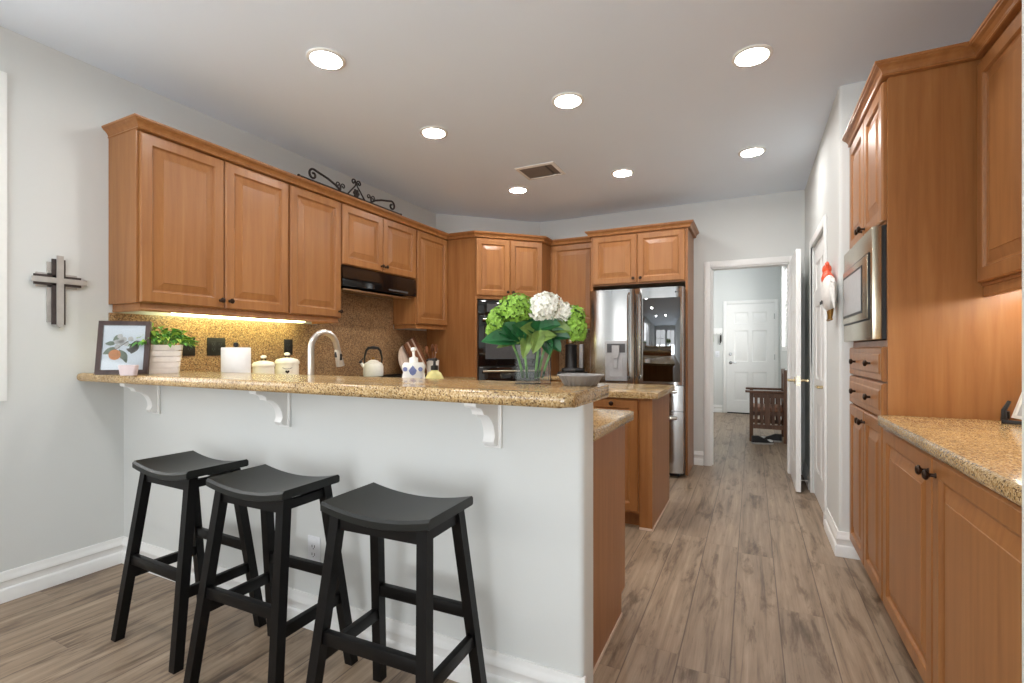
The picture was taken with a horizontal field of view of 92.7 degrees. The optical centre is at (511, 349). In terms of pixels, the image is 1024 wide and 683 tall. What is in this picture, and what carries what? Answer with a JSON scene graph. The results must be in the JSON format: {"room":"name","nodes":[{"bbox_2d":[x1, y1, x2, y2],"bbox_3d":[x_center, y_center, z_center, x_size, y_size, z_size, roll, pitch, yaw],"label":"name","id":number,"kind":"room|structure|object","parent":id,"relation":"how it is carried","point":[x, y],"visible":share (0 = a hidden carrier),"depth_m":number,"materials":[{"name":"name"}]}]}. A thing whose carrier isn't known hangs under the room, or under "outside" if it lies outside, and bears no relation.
{"room":"kitchen","nodes":[
{"label":"kitchen","id":0,"kind":"room"},
{"bbox_2d":[0,26,435,571],"bbox_3d":[-2.542,-0.170,2.264,0.150,2.740,7.420,0,0,26],"label":"wall","id":1,"kind":"structure","parent":0,"point":[62,435],"depth_m":2.54,"materials":[{"name":"paint"}]},
{"bbox_2d":[0,71,6,400],"bbox_3d":[-2.821,-0.540,1.647,0.134,1.564,1.589,0,0,26],"label":"window","id":2,"kind":"structure","parent":1,"relation":"in","point":[3,75],"depth_m":2.32,"materials":[{"name":"white paint"}]},
{"bbox_2d":[31,255,86,327],"bbox_3d":[-2.324,-0.297,2.506,0.028,0.370,0.222,0,0,26],"label":"wooden cross","id":3,"kind":"object","parent":1,"relation":"attached to","point":[55,279],"visible":1,"depth_m":2.49,"materials":[{"name":"white wood"}]},
{"bbox_2d":[0,536,122,603],"bbox_3d":[-3.129,1.129,0.878,0.020,0.143,4.214,0,0,26],"label":"baseboard","id":4,"kind":"structure","parent":1,"relation":"attached to","point":[21,581],"depth_m":2.50,"materials":[{"name":"white paint"}]},
{"bbox_2d":[101,113,292,319],"bbox_3d":[-1.889,-0.720,3.041,0.329,1.019,0.975,0,0,26],"label":"upper cabinet","id":5,"kind":"object","parent":1,"relation":"attached to","point":[198,226],"visible":1,"depth_m":2.82,"materials":[{"name":"brown wood"}]},
{"bbox_2d":[171,313,304,322],"bbox_3d":[-1.804,-0.230,3.311,0.070,0.044,0.950,0,0,26],"label":"strip light","id":6,"kind":"object","parent":5,"relation":"attached to","point":[179,314],"visible":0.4,"depth_m":3.22,"materials":[{"name":"white plastic"}]},
{"bbox_2d":[108,293,426,375],"bbox_3d":[-1.586,-0.107,4.023,0.011,0.776,2.936,0,0,26],"label":"backsplash","id":7,"kind":"structure","parent":1,"relation":"attached to","point":[364,322],"depth_m":4.00,"materials":[{"name":"brown stone"}]},
{"bbox_2d":[183,337,194,355],"bbox_3d":[-2.038,-0.022,3.081,0.008,0.118,0.075,0,0,26],"label":"outlet","id":8,"kind":"object","parent":7,"relation":"attached to","point":[187,350],"visible":0.49,"depth_m":3.08,"materials":[{"name":"black plastic"}]},
{"bbox_2d":[207,338,224,355],"bbox_3d":[-1.961,-0.022,3.238,0.008,0.118,0.122,0,0,26],"label":"outlet","id":9,"kind":"object","parent":7,"relation":"attached to","point":[214,345],"visible":0.91,"depth_m":3.23,"materials":[{"name":"black plastic"}]},
{"bbox_2d":[211,341,215,351],"bbox_3d":[-1.969,-0.022,3.216,0.002,0.068,0.034,0,0,26],"label":"receptacle","id":10,"kind":"object","parent":9,"relation":"attached to","point":[213,343],"depth_m":3.22,"materials":[{"name":"grey plastic"}]},
{"bbox_2d":[218,342,222,351],"bbox_3d":[-1.948,-0.022,3.257,0.002,0.068,0.034,0,0,26],"label":"receptacle","id":11,"kind":"object","parent":9,"relation":"attached to","point":[220,344],"depth_m":3.26,"materials":[{"name":"grey plastic"}]},
{"bbox_2d":[284,339,292,354],"bbox_3d":[-1.714,-0.022,3.740,0.008,0.118,0.075,0,0,26],"label":"outlet","id":12,"kind":"object","parent":7,"relation":"attached to","point":[288,343],"visible":0.89,"depth_m":3.74,"materials":[{"name":"black plastic"}]},
{"bbox_2d":[287,174,344,323],"bbox_3d":[-1.566,-0.720,3.698,0.329,1.019,0.486,0,0,26],"label":"upper cabinet","id":13,"kind":"object","parent":1,"relation":"attached to","point":[314,209],"visible":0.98,"depth_m":3.61,"materials":[{"name":"brown wood"}]},
{"bbox_2d":[340,194,419,279],"bbox_3d":[-1.248,-0.956,4.345,0.329,0.547,0.955,0,0,26],"label":"upper cabinet","id":14,"kind":"object","parent":1,"relation":"attached to","point":[373,237],"visible":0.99,"depth_m":4.23,"materials":[{"name":"brown wood"}]},
{"bbox_2d":[297,168,401,214],"bbox_3d":[-1.265,-1.305,3.965,0.024,0.158,1.143,0,0,26],"label":"scroll","id":15,"kind":"object","parent":14,"relation":"on","point":[355,192],"visible":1,"depth_m":3.93},
{"bbox_2d":[341,264,415,299],"bbox_3d":[-1.263,-0.584,4.350,0.296,0.192,0.941,0,0,26],"label":"range hood","id":16,"kind":"object","parent":14,"relation":"attached to","point":[354,280],"visible":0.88,"depth_m":4.24,"materials":[{"name":"black metal"}]},
{"bbox_2d":[393,223,448,329],"bbox_3d":[-0.916,-0.720,5.020,0.329,1.019,0.547,0,0,26],"label":"upper cabinet","id":17,"kind":"object","parent":1,"relation":"attached to","point":[428,309],"visible":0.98,"depth_m":4.88,"materials":[{"name":"brown wood"}]},
{"bbox_2d":[124,386,592,682],"bbox_3d":[-0.960,0.683,2.233,2.716,1.033,0.130,0,0,26],"label":"wall","id":18,"kind":"structure","parent":0,"point":[529,521],"depth_m":1.83,"materials":[{"name":"paint"}]},
{"bbox_2d":[120,383,160,413],"bbox_3d":[-1.945,0.254,2.553,0.068,0.176,0.165,0,0,26],"label":"corbel","id":19,"kind":"object","parent":18,"relation":"attached to","point":[152,393],"visible":0.73,"depth_m":2.58,"materials":[{"name":"white paint"}]},
{"bbox_2d":[249,391,290,426],"bbox_3d":[-1.048,0.254,2.112,0.068,0.176,0.165,0,0,26],"label":"corbel","id":20,"kind":"object","parent":18,"relation":"attached to","point":[281,402],"visible":0.69,"depth_m":2.14,"materials":[{"name":"white paint"}]},
{"bbox_2d":[308,535,320,561],"bbox_3d":[-0.854,0.862,2.103,0.072,0.118,0.008,0,0,26],"label":"outlet","id":21,"kind":"object","parent":18,"relation":"attached to","point":[314,543],"visible":0.82,"depth_m":2.10,"materials":[{"name":"plastic"}]},
{"bbox_2d":[311,542,315,558],"bbox_3d":[-0.855,0.862,2.101,0.034,0.068,0.002,0,0,26],"label":"receptacle","id":22,"kind":"object","parent":21,"relation":"attached to","point":[313,544],"depth_m":2.10,"materials":[{"name":"white plastic"}]},
{"bbox_2d":[77,371,608,407],"bbox_3d":[-0.975,0.144,2.162,2.748,0.044,0.420,0,0,26],"label":"countertop","id":23,"kind":"structure","parent":18,"relation":"on","point":[553,395],"depth_m":1.77,"materials":[{"name":"beige stone"}]},
{"bbox_2d":[94,321,151,374],"bbox_3d":[-1.941,-0.012,2.455,0.222,0.268,0.105,0,0,-16],"label":"picture frame","id":24,"kind":"object","parent":23,"relation":"on","point":[113,350],"visible":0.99,"depth_m":2.43,"materials":[{"name":"brown wood"}]},
{"bbox_2d":[101,325,145,369],"bbox_3d":[-1.936,-0.011,2.435,0.182,0.226,0.044,0,0,-16],"label":"print","id":25,"kind":"object","parent":24,"relation":"attached to","point":[115,339],"depth_m":2.43,"materials":[{"name":"white paper"}]},
{"bbox_2d":[118,365,138,375],"bbox_3d":[-1.833,0.097,2.334,0.072,0.050,0.048,0,0,-16],"label":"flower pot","id":26,"kind":"object","parent":23,"relation":"on","point":[124,370],"visible":1,"depth_m":2.31,"materials":[{"name":"pink ceramic"}]},
{"bbox_2d":[128,322,198,373],"bbox_3d":[-1.850,-0.012,2.580,0.347,0.268,0.339,0,0,-32],"label":"potted plant","id":27,"kind":"object","parent":23,"relation":"on","point":[164,358],"visible":0.75,"depth_m":2.53,"materials":[{"name":"green plant"}]},
{"bbox_2d":[515,354,550,383],"bbox_3d":[0.075,0.049,1.774,0.128,0.146,0.072,0,0,2],"label":"glass vase","id":28,"kind":"object","parent":23,"relation":"on","point":[530,375],"visible":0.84,"depth_m":1.75,"materials":[{"name":"clear glass"}]},
{"bbox_2d":[485,306,526,370],"bbox_3d":[-0.023,-0.030,1.772,0.153,0.266,0.086,0,0,2],"label":"hydrangea","id":29,"kind":"object","parent":28,"relation":"on","point":[496,318],"visible":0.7,"depth_m":1.75,"materials":[{"name":"green plant"}]},
{"bbox_2d":[481,293,533,370],"bbox_3d":[-0.012,-0.054,1.776,0.196,0.312,0.138,0,0,2],"label":"hydrangea","id":30,"kind":"object","parent":28,"relation":"on","point":[516,308],"visible":0.96,"depth_m":1.74,"materials":[{"name":"green plant"}]},
{"bbox_2d":[515,316,566,370],"bbox_3d":[0.119,-0.029,1.776,0.221,0.262,0.111,0,0,-26],"label":"hydrangea","id":31,"kind":"object","parent":28,"relation":"on","point":[530,319],"visible":0.1,"depth_m":1.78,"materials":[{"name":"green plant"}]},
{"bbox_2d":[520,291,572,370],"bbox_3d":[0.132,-0.056,1.751,0.165,0.315,0.142,0,0,25],"label":"hydrangea","id":32,"kind":"object","parent":28,"relation":"on","point":[547,309],"visible":0.98,"depth_m":1.73,"materials":[{"name":"beige plant"}]},
{"bbox_2d":[541,305,587,370],"bbox_3d":[0.187,-0.032,1.765,0.171,0.268,0.094,0,0,2],"label":"hydrangea","id":33,"kind":"object","parent":28,"relation":"in","point":[575,328],"visible":0.94,"depth_m":1.74,"materials":[{"name":"green plant"}]},
{"bbox_2d":[557,373,603,385],"bbox_3d":[0.238,0.103,1.697,0.164,0.036,0.164,0,0,26],"label":"dish","id":34,"kind":"object","parent":23,"relation":"on","point":[571,379],"visible":1,"depth_m":1.65,"materials":[{"name":"white ceramic"}]},
{"bbox_2d":[121,536,586,682],"bbox_3d":[-0.982,1.129,2.166,2.735,0.143,0.030,0,0,26],"label":"baseboard","id":35,"kind":"structure","parent":18,"relation":"attached to","point":[500,667],"depth_m":1.82,"materials":[{"name":"white paint"}]},
{"bbox_2d":[464,403,501,447],"bbox_3d":[-0.099,0.254,1.645,0.068,0.176,0.165,0,0,26],"label":"corbel","id":36,"kind":"object","parent":18,"relation":"attached to","point":[490,416],"visible":0.71,"depth_m":1.68,"materials":[{"name":"white paint"}]},
{"bbox_2d":[0,412,923,682],"bbox_3d":[0.714,1.250,3.717,6.800,0.100,13.700,0,0,26],"label":"floor","id":37,"kind":"structure","parent":0,"point":[740,578],"depth_m":2.19,"materials":[{"name":"brown wood"}]},
{"bbox_2d":[111,450,266,674],"bbox_3d":[-1.368,0.834,2.079,0.462,0.732,0.378,0,0,28],"label":"bar stool","id":38,"kind":"object","parent":37,"relation":"on","point":[182,470],"visible":0.97,"depth_m":2.03,"materials":[{"name":"black paint"}]},
{"bbox_2d":[183,464,357,682],"bbox_3d":[-0.884,0.834,1.811,0.462,0.732,0.378,0,0,25],"label":"bar stool","id":39,"kind":"object","parent":37,"relation":"on","point":[268,489],"visible":0.96,"depth_m":1.75,"materials":[{"name":"black paint"}]},
{"bbox_2d":[306,482,486,682],"bbox_3d":[-0.358,0.834,1.538,0.462,0.732,0.378,0,0,24],"label":"bar stool","id":40,"kind":"object","parent":37,"relation":"on","point":[377,511],"visible":1,"depth_m":1.49,"materials":[{"name":"black paint"}]},
{"bbox_2d":[426,230,558,379],"bbox_3d":[-0.158,-0.015,5.411,1.596,2.429,0.612,0,0,-19],"label":"oven tower","id":41,"kind":"object","parent":37,"relation":"on","point":[481,265],"visible":0.58,"depth_m":5.16,"materials":[{"name":"brown wood"}]},
{"bbox_2d":[477,300,540,381],"bbox_3d":[-0.080,0.113,5.346,0.698,1.270,0.512,0,0,-19],"label":"double oven","id":42,"kind":"object","parent":41,"relation":"in","point":[494,363],"visible":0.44,"depth_m":5.10,"materials":[{"name":"black glass"}]},
{"bbox_2d":[593,425,624,674],"bbox_3d":[-0.506,0.761,2.466,2.035,0.878,0.664,0,0,26],"label":"base cabinet","id":43,"kind":"object","parent":37,"relation":"on","point":[608,450],"visible":0.02,"depth_m":1.99,"materials":[{"name":"brown wood"}]},
{"bbox_2d":[593,394,669,531],"bbox_3d":[0.564,0.761,3.794,1.163,0.878,0.794,0,0,26],"label":"kitchen island","id":44,"kind":"object","parent":37,"relation":"on","point":[647,435],"visible":0.23,"depth_m":3.27,"materials":[{"name":"brown wood"}]},
{"bbox_2d":[530,381,674,398],"bbox_3d":[0.580,0.302,3.821,1.228,0.040,0.820,0,0,26],"label":"island countertop","id":45,"kind":"structure","parent":44,"relation":"on","point":[618,390],"depth_m":3.47,"materials":[{"name":"beige stone"}]},
{"bbox_2d":[590,286,684,475],"bbox_3d":[1.312,0.304,4.979,0.896,1.792,0.729,0,0,26],"label":"refrigerator","id":46,"kind":"object","parent":37,"relation":"on","point":[637,336],"visible":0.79,"depth_m":4.64,"materials":[{"name":"grey metal"}]},
{"bbox_2d":[585,220,698,474],"bbox_3d":[1.353,-0.015,5.080,1.065,2.429,0.562,0,0,26],"label":"refrigerator surround","id":47,"kind":"object","parent":37,"relation":"on","point":[659,254],"visible":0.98,"depth_m":4.84,"materials":[{"name":"brown wood"}]},
{"bbox_2d":[751,435,773,444],"bbox_3d":[3.206,1.148,6.246,0.260,0.103,0.106,0,0,6],"label":"shoe","id":48,"kind":"object","parent":37,"relation":"on","point":[754,439],"visible":1,"depth_m":6.22,"materials":[{"name":"black fabric"}]},
{"bbox_2d":[745,369,786,443],"bbox_3d":[3.436,0.730,6.612,0.490,0.940,0.636,0,0,26],"label":"armchair","id":49,"kind":"object","parent":37,"relation":"on","point":[769,409],"visible":0.92,"depth_m":6.38,"materials":[{"name":"brown wood"}]},
{"bbox_2d":[753,403,782,412],"bbox_3d":[3.436,0.782,6.612,0.390,0.064,0.498,0,0,26],"label":"seat cushion","id":50,"kind":"object","parent":49,"relation":"on","point":[757,408],"depth_m":6.38,"materials":[{"name":"leather"}]},
{"bbox_2d":[761,434,781,441],"bbox_3d":[3.406,1.148,6.427,0.260,0.103,0.106,0,0,34],"label":"shoe","id":51,"kind":"object","parent":37,"relation":"on","point":[775,437],"visible":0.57,"depth_m":6.37,"materials":[{"name":"black fabric"}]},
{"bbox_2d":[842,41,1021,600],"bbox_3d":[2.035,-0.015,2.310,0.673,2.429,0.852,0,0,26],"label":"tall cabinet","id":52,"kind":"object","parent":37,"relation":"on","point":[950,350],"visible":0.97,"depth_m":2.05,"materials":[{"name":"brown wood"}]},
{"bbox_2d":[843,225,886,341],"bbox_3d":[1.955,-0.296,2.381,0.484,0.499,0.739,0,0,26],"label":"microwave","id":53,"kind":"object","parent":52,"relation":"in","point":[865,263],"visible":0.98,"depth_m":2.23,"materials":[{"name":"silver metal"}]},
{"bbox_2d":[883,429,1021,682],"bbox_3d":[1.577,0.761,1.377,0.672,0.878,1.334,0,0,26],"label":"base cabinet","id":54,"kind":"object","parent":37,"relation":"on","point":[952,544],"visible":0.97,"depth_m":1.39,"materials":[{"name":"brown wood"}]},
{"bbox_2d":[878,415,1021,506],"bbox_3d":[1.583,0.301,1.373,0.658,0.042,1.335,0,0,26],"label":"countertop","id":55,"kind":"structure","parent":54,"relation":"on","point":[989,452],"depth_m":1.46,"materials":[{"name":"beige stone"}]},
{"bbox_2d":[1000,400,1021,424],"bbox_3d":[1.981,0.236,1.796,0.102,0.088,0.254,0,0,-40],"label":"easel","id":56,"kind":"object","parent":55,"relation":"on","point":[1005,415],"visible":1,"depth_m":1.85,"materials":[{"name":"black plastic"}]},
{"bbox_2d":[1011,392,1021,419],"bbox_3d":[1.939,0.134,1.771,0.099,0.262,0.200,0,0,18],"label":"picture frame","id":57,"kind":"object","parent":56,"relation":"on","point":[1017,414],"visible":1,"depth_m":1.86,"materials":[{"name":"white ceramic"}]},
{"bbox_2d":[1017,405,1021,415],"bbox_3d":[1.943,0.135,1.770,0.085,0.240,0.180,0,0,18],"label":"print","id":58,"kind":"object","parent":57,"relation":"attached to","point":[1019,407],"depth_m":1.86,"materials":[{"name":"grey paper"}]},
{"bbox_3d":[0.665,0.761,5.376,0.545,0.878,0.624,0,0,26],"label":"base cabinet","id":59,"kind":"object","parent":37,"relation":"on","visible":0},
{"bbox_2d":[549,374,560,379],"bbox_3d":[0.670,0.302,5.388,0.538,0.040,0.592,0,0,26],"label":"countertop","id":60,"kind":"structure","parent":59,"relation":"on","point":[553,377],"depth_m":5.18,"materials":[{"name":"beige stone"}]},
{"bbox_2d":[557,339,586,373],"bbox_3d":[0.667,0.073,5.367,0.300,0.416,0.280,0,0,14],"label":"coffee maker","id":61,"kind":"object","parent":60,"relation":"on","point":[570,349],"visible":0.8,"depth_m":5.33,"materials":[{"name":"black plastic"}]},
{"bbox_3d":[-1.114,0.761,4.244,0.654,0.878,2.110,0,0,26],"label":"base cabinet","id":62,"kind":"object","parent":37,"relation":"on","visible":0},
{"bbox_2d":[443,376,633,441],"bbox_3d":[-0.326,0.302,3.518,2.712,0.040,2.730,0,0,26],"label":"countertop","id":63,"kind":"structure","parent":62,"relation":"on","point":[605,421],"depth_m":2.04,"materials":[{"name":"beige stone"}]},
{"bbox_2d":[221,342,250,372],"bbox_3d":[-1.597,0.118,2.825,0.170,0.326,0.170,0,0,26],"label":"paper towel holder","id":64,"kind":"object","parent":63,"relation":"on","point":[235,359],"visible":0.54,"depth_m":2.76,"materials":[{"name":"white paper"}]},
{"bbox_2d":[252,355,274,373],"bbox_3d":[-1.712,0.159,3.363,0.144,0.246,0.144,0,0,-26],"label":"canister","id":65,"kind":"object","parent":63,"relation":"on","point":[267,367],"visible":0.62,"depth_m":3.31,"materials":[{"name":"beige ceramic"}]},
{"bbox_2d":[275,352,299,374],"bbox_3d":[-1.628,0.149,3.533,0.165,0.264,0.165,0,0,-26],"label":"canister","id":66,"kind":"object","parent":63,"relation":"on","point":[284,365],"visible":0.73,"depth_m":3.47,"materials":[{"name":"beige ceramic"}]},
{"bbox_2d":[308,329,344,374],"bbox_3d":[-0.926,0.088,2.492,0.133,0.387,0.245,0,0,26],"label":"faucet","id":67,"kind":"object","parent":63,"relation":"on","point":[337,351],"visible":0.65,"depth_m":2.47,"materials":[{"name":"silver metal"}]},
{"bbox_2d":[363,374,425,377],"bbox_3d":[-1.113,0.257,4.275,0.510,0.050,0.900,0,0,26],"label":"cooktop","id":68,"kind":"object","parent":63,"relation":"in","point":[386,375],"visible":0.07,"depth_m":4.43,"materials":[{"name":"black glass"}]},
{"bbox_2d":[359,346,383,376],"bbox_3d":[-1.206,0.098,4.235,0.175,0.265,0.175,0,0,19],"label":"kettle","id":69,"kind":"object","parent":68,"relation":"on","point":[372,368],"visible":1,"depth_m":4.18,"materials":[{"name":"white metal"}]},
{"bbox_2d":[398,346,408,370],"bbox_3d":[-1.025,0.111,4.912,0.096,0.342,0.350,0,0,26],"label":"cutting board","id":70,"kind":"object","parent":63,"relation":"on","point":[403,357],"visible":0.3,"depth_m":4.82,"materials":[{"name":"beige wood"}]},
{"bbox_2d":[402,347,424,377],"bbox_3d":[-0.448,0.135,2.220,0.108,0.296,0.072,0,0,-4],"label":"lotion bottle","id":71,"kind":"object","parent":63,"relation":"on","point":[413,368],"visible":0.39,"depth_m":2.20,"materials":[{"name":"white ceramic"}]},
{"bbox_2d":[403,336,426,372],"bbox_3d":[-0.965,0.064,4.956,0.120,0.408,0.347,0,0,26],"label":"cutting board","id":72,"kind":"object","parent":63,"relation":"on","point":[412,342],"visible":0.63,"depth_m":4.96,"materials":[{"name":"brown wood"}]},
{"bbox_2d":[427,360,438,372],"bbox_3d":[-0.816,0.193,5.026,0.134,0.178,0.134,0,0,26],"label":"utensil crock","id":73,"kind":"object","parent":63,"relation":"on","point":[429,363],"visible":0.22,"depth_m":4.97,"materials":[{"name":"white ceramic"}]},
{"bbox_2d":[425,358,443,378],"bbox_3d":[-0.370,0.160,2.333,0.096,0.243,0.096,0,0,6],"label":"soap bottle","id":74,"kind":"object","parent":63,"relation":"on","point":[434,373],"visible":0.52,"depth_m":2.31,"materials":[{"name":"yellow plastic"}]},
{"bbox_2d":[436,214,539,235],"bbox_3d":[-0.296,-0.170,5.804,1.055,2.740,1.025,0,0,26],"label":"wall","id":75,"kind":"structure","parent":0,"point":[445,223],"depth_m":5.68,"materials":[{"name":"paint"}]},
{"bbox_2d":[0,0,997,222],"bbox_3d":[0.714,-1.590,3.717,6.800,0.100,13.700,0,0,26],"label":"ceiling","id":76,"kind":"structure","parent":0,"point":[665,101],"depth_m":2.77,"materials":[{"name":"paint"}]},
{"bbox_2d":[306,47,345,69],"bbox_3d":[-0.982,-1.535,2.580,0.196,0.010,0.196,0,0,26],"label":"recessed light","id":77,"kind":"object","parent":76,"relation":"in","point":[329,59],"visible":1,"depth_m":2.57,"materials":[{"name":"white ceramic"}]},
{"bbox_2d":[420,126,447,138],"bbox_3d":[-0.553,-1.535,3.453,0.196,0.010,0.196,0,0,26],"label":"recessed light","id":78,"kind":"object","parent":76,"relation":"in","point":[431,132],"visible":1,"depth_m":3.45,"materials":[{"name":"white"}]},
{"bbox_2d":[508,186,527,193],"bbox_3d":[0.056,-1.535,4.692,0.196,0.010,0.196,0,0,26],"label":"recessed light","id":79,"kind":"object","parent":76,"relation":"in","point":[515,190],"visible":1,"depth_m":4.68,"materials":[{"name":"white"}]},
{"bbox_2d":[515,161,565,179],"bbox_3d":[0.246,-1.535,4.197,0.350,0.010,0.304,0,0,26],"label":"ceiling vent","id":80,"kind":"object","parent":76,"relation":"in","point":[549,169],"visible":1,"depth_m":4.18,"materials":[{"name":"white metal"}]},
{"bbox_2d":[552,92,583,108],"bbox_3d":[0.344,-1.535,3.010,0.196,0.010,0.196,0,0,26],"label":"recessed light","id":81,"kind":"object","parent":76,"relation":"in","point":[566,100],"visible":1,"depth_m":3.00,"materials":[{"name":"white"}]},
{"bbox_2d":[611,169,633,177],"bbox_3d":[0.960,-1.535,4.240,0.196,0.010,0.196,0,0,26],"label":"recessed light","id":82,"kind":"object","parent":76,"relation":"in","point":[620,173],"visible":1,"depth_m":4.23,"materials":[{"name":"white"}]},
{"bbox_2d":[731,44,772,67],"bbox_3d":[1.256,-1.535,2.553,0.196,0.010,0.196,0,0,26],"label":"recessed light","id":83,"kind":"object","parent":76,"relation":"in","point":[754,54],"visible":1,"depth_m":2.55,"materials":[{"name":"white"}]},
{"bbox_2d":[738,147,765,157],"bbox_3d":[1.865,-1.535,3.791,0.196,0.010,0.196,0,0,26],"label":"recessed light","id":84,"kind":"object","parent":76,"relation":"in","point":[752,151],"visible":1,"depth_m":3.78,"materials":[{"name":"white"}]},
{"bbox_2d":[540,189,804,474],"bbox_3d":[2.026,0.330,5.138,3.700,3.740,0.130,0,0,26],"label":"wall","id":85,"kind":"structure","parent":0,"point":[766,225],"depth_m":5.00,"materials":[{"name":"paint"}]},
{"bbox_2d":[550,236,590,328],"bbox_3d":[0.727,-0.731,5.503,0.545,0.996,0.357,0,0,26],"label":"upper cabinet","id":86,"kind":"object","parent":85,"relation":"attached to","point":[570,258],"visible":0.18,"depth_m":5.37,"materials":[{"name":"brown wood"}]},
{"bbox_2d":[559,330,589,372],"bbox_3d":[0.803,0.025,5.660,0.539,0.514,0.011,0,0,26],"label":"backsplash","id":87,"kind":"structure","parent":85,"relation":"attached to","point":[586,342],"depth_m":5.65,"materials":[{"name":"brown stone"}]},
{"bbox_2d":[694,451,702,465],"bbox_3d":[1.948,1.129,5.093,0.090,0.143,0.020,0,0,26],"label":"baseboard","id":88,"kind":"structure","parent":85,"relation":"attached to","point":[698,455],"depth_m":5.09,"materials":[{"name":"white paint"}]},
{"bbox_2d":[704,256,792,473],"bbox_3d":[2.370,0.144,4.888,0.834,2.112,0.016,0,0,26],"label":"trim","id":89,"kind":"structure","parent":85,"relation":"attached to","point":[783,259],"depth_m":5.04,"materials":[{"name":"white paint"}]},
{"bbox_2d":[713,266,780,411],"bbox_3d":[4.133,-0.170,9.401,2.060,2.740,0.120,0,0,26],"label":"wall","id":90,"kind":"structure","parent":0,"point":[764,283],"depth_m":9.27,"materials":[{"name":"paint"}]},
{"bbox_2d":[713,405,721,412],"bbox_3d":[3.663,1.129,9.554,0.840,0.143,0.020,0,0,26],"label":"baseboard","id":91,"kind":"structure","parent":90,"relation":"attached to","point":[716,408],"depth_m":9.40,"materials":[{"name":"white paint"}]},
{"bbox_2d":[713,328,721,333],"bbox_3d":[3.946,-0.360,9.405,0.200,0.120,0.037,0,0,26],"label":"key rack","id":92,"kind":"object","parent":90,"relation":"attached to","point":[715,330],"visible":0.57,"depth_m":9.40,"materials":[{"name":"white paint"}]},
{"bbox_2d":[723,299,777,412],"bbox_3d":[4.471,0.133,9.159,0.930,2.135,0.016,0,0,26],"label":"trim","id":93,"kind":"structure","parent":90,"relation":"attached to","point":[725,303],"depth_m":9.33,"materials":[{"name":"white paint"}]},
{"bbox_2d":[727,303,774,413],"bbox_3d":[4.458,0.167,9.126,0.810,2.063,0.076,0,0,26],"label":"door","id":94,"kind":"structure","parent":90,"relation":"in","point":[750,327],"depth_m":9.17,"materials":[{"name":"white paint"}]},
{"bbox_2d":[781,81,865,531],"bbox_3d":[3.788,-0.170,5.715,0.845,2.740,6.800,0,0,26],"label":"wall","id":95,"kind":"structure","parent":0,"point":[827,190],"depth_m":3.00,"materials":[{"name":"paint"}]},
{"bbox_2d":[782,266,786,350],"bbox_3d":[4.232,-0.735,7.419,0.134,1.494,1.974,0,0,26],"label":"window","id":96,"kind":"structure","parent":95,"relation":"in","point":[783,348],"depth_m":8.28,"materials":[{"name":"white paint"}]},
{"bbox_2d":[785,269,786,337],"bbox_3d":[4.229,-0.732,7.420,0.030,1.202,1.810,0,0,26],"label":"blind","id":97,"kind":"object","parent":96,"relation":"attached to","point":[786,269],"depth_m":8.12,"materials":[{"name":"white"}]},
{"bbox_2d":[787,249,807,491],"bbox_3d":[2.552,0.171,4.396,0.161,2.035,0.697,0,0,26],"label":"door","id":98,"kind":"structure","parent":95,"relation":"in","point":[795,379],"depth_m":4.12,"materials":[{"name":"white paint"}]},
{"bbox_2d":[802,460,808,489],"bbox_3d":[2.676,1.129,4.434,0.020,0.143,0.560,0,0,26],"label":"baseboard","id":99,"kind":"structure","parent":95,"relation":"attached to","point":[805,471],"depth_m":4.43,"materials":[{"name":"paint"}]},
{"bbox_2d":[809,214,826,524],"bbox_3d":[2.332,0.140,3.729,0.016,2.120,0.960,0,0,26],"label":"trim","id":100,"kind":"structure","parent":95,"relation":"attached to","point":[822,226],"depth_m":3.34,"materials":[{"name":"white paint"}]},
{"bbox_2d":[814,234,822,510],"bbox_3d":[2.331,0.170,3.729,0.080,2.045,0.824,0,0,26],"label":"door","id":101,"kind":"structure","parent":95,"relation":"in","point":[818,250],"depth_m":3.84,"materials":[{"name":"white paint"}]},
{"bbox_2d":[820,261,837,320],"bbox_3d":[1.909,-0.362,2.949,0.083,0.375,0.313,0,0,26],"label":"wall decoration","id":102,"kind":"object","parent":95,"relation":"attached to","point":[829,293],"visible":1,"depth_m":2.87,"materials":[{"name":"white plastic"}]},
{"bbox_2d":[824,507,859,559],"bbox_3d":[2.058,1.129,3.030,0.150,0.143,0.495,0,0,26],"label":"baseboard","id":103,"kind":"structure","parent":95,"relation":"attached to","point":[841,544],"depth_m":2.84,"materials":[{"name":"white paint"}]},
{"bbox_2d":[1022,0,1023,682],"bbox_3d":[0.448,-0.170,-1.077,0.845,2.740,4.062,0,0,26],"label":"wall","id":104,"kind":"structure","parent":0,"point":[1022,0],"depth_m":0.91,"materials":[{"name":"paint"}]},
{"bbox_3d":[2.126,-0.170,1.552,0.155,2.740,2.138,0,0,26],"label":"wall niche","id":105,"kind":"object","parent":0,"visible":0},
{"bbox_2d":[969,0,1021,296],"bbox_3d":[1.713,-0.721,1.310,0.368,1.016,1.334,0,0,26],"label":"upper cabinet","id":106,"kind":"object","parent":105,"relation":"attached to","point":[997,41],"visible":0.94,"depth_m":1.78,"materials":[{"name":"brown wood"}]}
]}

